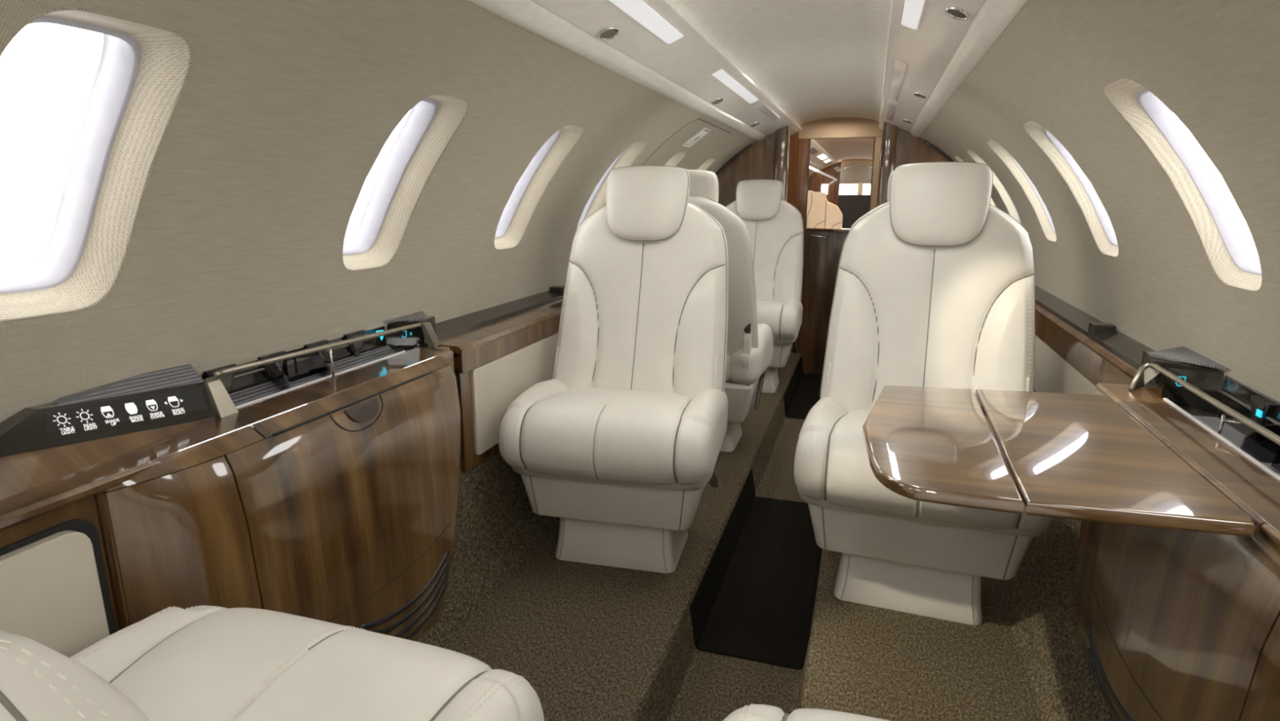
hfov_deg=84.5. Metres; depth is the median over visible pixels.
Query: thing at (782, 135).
trim
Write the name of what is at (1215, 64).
wall
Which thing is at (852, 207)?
console
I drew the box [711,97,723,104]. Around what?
air vent
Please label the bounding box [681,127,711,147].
cover
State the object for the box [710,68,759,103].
lens
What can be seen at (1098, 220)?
window
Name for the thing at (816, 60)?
ceiling
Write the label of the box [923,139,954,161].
trim
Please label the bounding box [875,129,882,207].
wall
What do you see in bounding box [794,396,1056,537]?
cushion
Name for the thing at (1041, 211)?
window
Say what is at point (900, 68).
lens
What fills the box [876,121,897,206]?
trim
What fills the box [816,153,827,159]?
lens
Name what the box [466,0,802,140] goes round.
ceiling panel
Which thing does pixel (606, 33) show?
air vent
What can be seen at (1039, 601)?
carpet
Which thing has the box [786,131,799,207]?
wall
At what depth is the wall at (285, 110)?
1.32 m
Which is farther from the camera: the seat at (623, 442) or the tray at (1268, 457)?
the seat at (623, 442)
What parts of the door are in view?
handle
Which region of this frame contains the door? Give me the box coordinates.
[798,227,850,374]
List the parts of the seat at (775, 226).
backrest, lever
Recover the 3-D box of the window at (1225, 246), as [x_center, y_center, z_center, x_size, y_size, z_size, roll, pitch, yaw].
[1.028,-0.327,1.313,0.312,0.379,0.232,4,14,17]
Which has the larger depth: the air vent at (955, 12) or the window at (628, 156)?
the window at (628, 156)
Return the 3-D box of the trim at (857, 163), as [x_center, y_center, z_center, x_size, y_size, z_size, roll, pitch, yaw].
[2.897,-2.571,9.327,0.368,0.070,0.016,4,14,17]
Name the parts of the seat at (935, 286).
backrest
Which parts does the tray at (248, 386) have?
rod, bracket stem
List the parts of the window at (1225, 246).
frame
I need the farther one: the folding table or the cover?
the cover
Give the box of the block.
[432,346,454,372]
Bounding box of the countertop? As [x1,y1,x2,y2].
[804,227,850,231]
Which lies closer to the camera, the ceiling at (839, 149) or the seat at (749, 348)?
the seat at (749, 348)
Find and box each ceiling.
[671,0,891,125]
[813,137,874,163]
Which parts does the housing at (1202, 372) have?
ribbed lid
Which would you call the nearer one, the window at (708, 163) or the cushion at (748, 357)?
the cushion at (748, 357)
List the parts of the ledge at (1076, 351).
cream panel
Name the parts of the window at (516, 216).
frame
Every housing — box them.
[382,311,435,349]
[1140,346,1230,413]
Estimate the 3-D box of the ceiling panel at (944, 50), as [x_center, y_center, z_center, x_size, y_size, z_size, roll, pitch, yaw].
[0.545,-0.671,1.173,0.225,0.116,7.200,4,14,17]
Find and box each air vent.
[597,26,619,40]
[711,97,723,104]
[750,121,759,127]
[902,119,912,124]
[913,92,926,98]
[945,6,969,20]
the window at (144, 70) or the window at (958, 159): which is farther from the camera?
the window at (958, 159)
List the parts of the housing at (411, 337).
ribbed lid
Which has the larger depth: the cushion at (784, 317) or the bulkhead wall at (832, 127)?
the bulkhead wall at (832, 127)
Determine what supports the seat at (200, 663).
on the floor at (593, 642)
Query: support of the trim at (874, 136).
attached to the bulkhead wall at (832, 127)
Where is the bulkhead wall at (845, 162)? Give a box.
[840,159,872,180]
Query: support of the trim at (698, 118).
attached to the wall at (285, 110)
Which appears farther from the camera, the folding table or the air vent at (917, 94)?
the air vent at (917, 94)
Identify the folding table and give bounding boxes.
[862,385,1260,536]
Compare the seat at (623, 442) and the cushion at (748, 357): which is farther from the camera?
the cushion at (748, 357)
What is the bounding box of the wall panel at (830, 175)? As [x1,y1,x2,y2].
[808,161,840,206]
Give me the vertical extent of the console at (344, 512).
0.764 m
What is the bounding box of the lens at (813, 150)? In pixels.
[809,146,818,155]
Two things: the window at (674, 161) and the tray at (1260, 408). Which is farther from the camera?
the window at (674, 161)
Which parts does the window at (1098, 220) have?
frame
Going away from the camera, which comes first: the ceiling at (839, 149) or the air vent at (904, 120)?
the air vent at (904, 120)
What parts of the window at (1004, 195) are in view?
frame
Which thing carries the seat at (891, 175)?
on the floor at (593, 642)
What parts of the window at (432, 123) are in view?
frame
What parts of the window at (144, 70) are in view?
frame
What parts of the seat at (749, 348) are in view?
backrest, lever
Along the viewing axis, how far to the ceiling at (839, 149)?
7.10 m
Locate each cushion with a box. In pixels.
[498,378,728,490]
[725,323,773,384]
[755,298,803,344]
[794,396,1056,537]
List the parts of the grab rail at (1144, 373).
plate, post, post arm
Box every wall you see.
[0,0,817,455]
[716,128,949,206]
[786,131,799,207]
[840,161,872,183]
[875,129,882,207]
[919,0,1279,417]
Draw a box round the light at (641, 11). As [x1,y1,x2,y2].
[606,0,684,44]
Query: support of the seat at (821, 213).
on the floor at (593, 642)
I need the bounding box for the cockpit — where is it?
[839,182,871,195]
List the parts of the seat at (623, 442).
backrest, lever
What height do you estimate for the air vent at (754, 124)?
0.025 m
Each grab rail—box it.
[203,321,439,417]
[1128,362,1279,445]
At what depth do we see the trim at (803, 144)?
4.74 m
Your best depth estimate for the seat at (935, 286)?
1.96 m
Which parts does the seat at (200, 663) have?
backrest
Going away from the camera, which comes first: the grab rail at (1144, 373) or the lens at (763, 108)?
the grab rail at (1144, 373)
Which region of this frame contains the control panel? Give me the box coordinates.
[0,364,217,457]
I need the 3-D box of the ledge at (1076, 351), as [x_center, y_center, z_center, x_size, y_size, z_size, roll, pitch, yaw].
[1.608,-0.087,2.842,0.083,0.377,2.690,4,14,17]
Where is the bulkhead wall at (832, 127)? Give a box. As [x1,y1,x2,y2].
[798,117,881,138]
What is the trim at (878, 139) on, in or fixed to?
attached to the wall at (882, 130)
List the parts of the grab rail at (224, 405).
post, plate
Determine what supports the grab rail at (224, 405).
attached to the console at (344, 512)
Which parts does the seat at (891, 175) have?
backrest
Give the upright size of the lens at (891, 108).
0.020 m
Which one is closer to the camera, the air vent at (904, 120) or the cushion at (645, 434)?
the cushion at (645, 434)
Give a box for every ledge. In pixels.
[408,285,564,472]
[1033,285,1155,395]
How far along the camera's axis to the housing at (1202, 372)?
1.52 m
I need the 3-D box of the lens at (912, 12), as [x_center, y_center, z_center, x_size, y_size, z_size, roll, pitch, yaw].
[0.572,-0.756,1.460,0.045,0.020,0.585,4,14,17]
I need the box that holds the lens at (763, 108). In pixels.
[755,103,780,121]
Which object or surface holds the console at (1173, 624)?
attached to the wall at (1215, 64)
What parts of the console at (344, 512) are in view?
arm panel, return panel, panel, panel, rail, door, rail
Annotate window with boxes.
[0,7,194,321]
[342,93,470,271]
[493,124,584,249]
[575,140,647,231]
[663,151,687,166]
[697,157,715,170]
[954,155,995,206]
[966,149,1022,224]
[986,138,1056,241]
[1022,120,1119,257]
[1101,76,1262,291]
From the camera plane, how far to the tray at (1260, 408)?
1.29 m
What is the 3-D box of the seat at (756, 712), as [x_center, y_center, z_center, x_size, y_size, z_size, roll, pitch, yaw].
[0.220,0.647,0.309,0.600,0.759,1.146,4,14,17]
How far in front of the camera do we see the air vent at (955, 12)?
1.46 m
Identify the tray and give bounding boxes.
[201,325,405,413]
[1163,375,1279,479]
[1192,415,1279,475]
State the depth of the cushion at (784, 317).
3.74 m
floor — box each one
[442,351,1041,720]
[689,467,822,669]
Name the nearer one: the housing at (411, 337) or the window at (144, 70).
the window at (144, 70)
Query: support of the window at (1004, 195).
in the wall at (1215, 64)
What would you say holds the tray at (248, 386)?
in the console at (344, 512)
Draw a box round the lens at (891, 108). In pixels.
[884,101,897,121]
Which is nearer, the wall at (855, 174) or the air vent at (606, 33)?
the air vent at (606, 33)
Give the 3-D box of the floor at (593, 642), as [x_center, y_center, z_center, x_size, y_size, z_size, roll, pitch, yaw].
[1.041,0.198,4.233,1.360,0.150,12.800,4,14,17]
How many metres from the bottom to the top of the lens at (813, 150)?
0.031 m
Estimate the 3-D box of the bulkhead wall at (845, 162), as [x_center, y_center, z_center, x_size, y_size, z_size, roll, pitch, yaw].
[3.021,-2.411,9.356,0.690,0.600,0.040,4,14,17]
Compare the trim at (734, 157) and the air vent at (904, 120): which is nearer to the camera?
the air vent at (904, 120)
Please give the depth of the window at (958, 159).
3.85 m
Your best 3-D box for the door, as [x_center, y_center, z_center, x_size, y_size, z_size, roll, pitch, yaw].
[1.324,-0.380,4.797,0.450,1.018,0.170,4,14,17]
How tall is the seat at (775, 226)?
1.176 m
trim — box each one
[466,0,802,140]
[642,118,731,165]
[715,143,751,175]
[773,124,790,368]
[791,137,809,352]
[804,136,875,227]
[808,138,836,170]
[844,163,871,168]
[869,136,881,211]
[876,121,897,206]
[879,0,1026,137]
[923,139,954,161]
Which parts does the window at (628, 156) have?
frame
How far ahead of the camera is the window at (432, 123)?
1.69 m
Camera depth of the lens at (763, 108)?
3.48 m
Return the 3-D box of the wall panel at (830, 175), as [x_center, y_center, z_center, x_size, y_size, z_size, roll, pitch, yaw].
[2.286,-1.831,9.577,0.760,1.670,0.050,4,14,17]
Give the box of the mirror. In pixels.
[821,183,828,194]
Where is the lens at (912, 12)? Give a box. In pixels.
[899,0,926,30]
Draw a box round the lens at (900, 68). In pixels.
[888,58,908,101]
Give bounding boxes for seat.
[0,604,544,720]
[498,165,728,573]
[687,169,773,451]
[722,703,889,720]
[725,179,803,393]
[794,161,1056,625]
[805,190,842,228]
[850,170,893,228]
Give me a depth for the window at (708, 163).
4.09 m
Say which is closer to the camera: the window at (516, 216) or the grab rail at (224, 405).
the grab rail at (224, 405)
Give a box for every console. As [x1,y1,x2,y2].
[0,346,460,657]
[838,195,870,228]
[1075,382,1279,720]
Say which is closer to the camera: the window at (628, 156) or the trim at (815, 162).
the window at (628, 156)
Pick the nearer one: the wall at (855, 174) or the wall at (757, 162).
the wall at (757, 162)
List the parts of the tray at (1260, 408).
rod, panel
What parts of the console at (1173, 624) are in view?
rail, panel, rail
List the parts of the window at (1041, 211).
frame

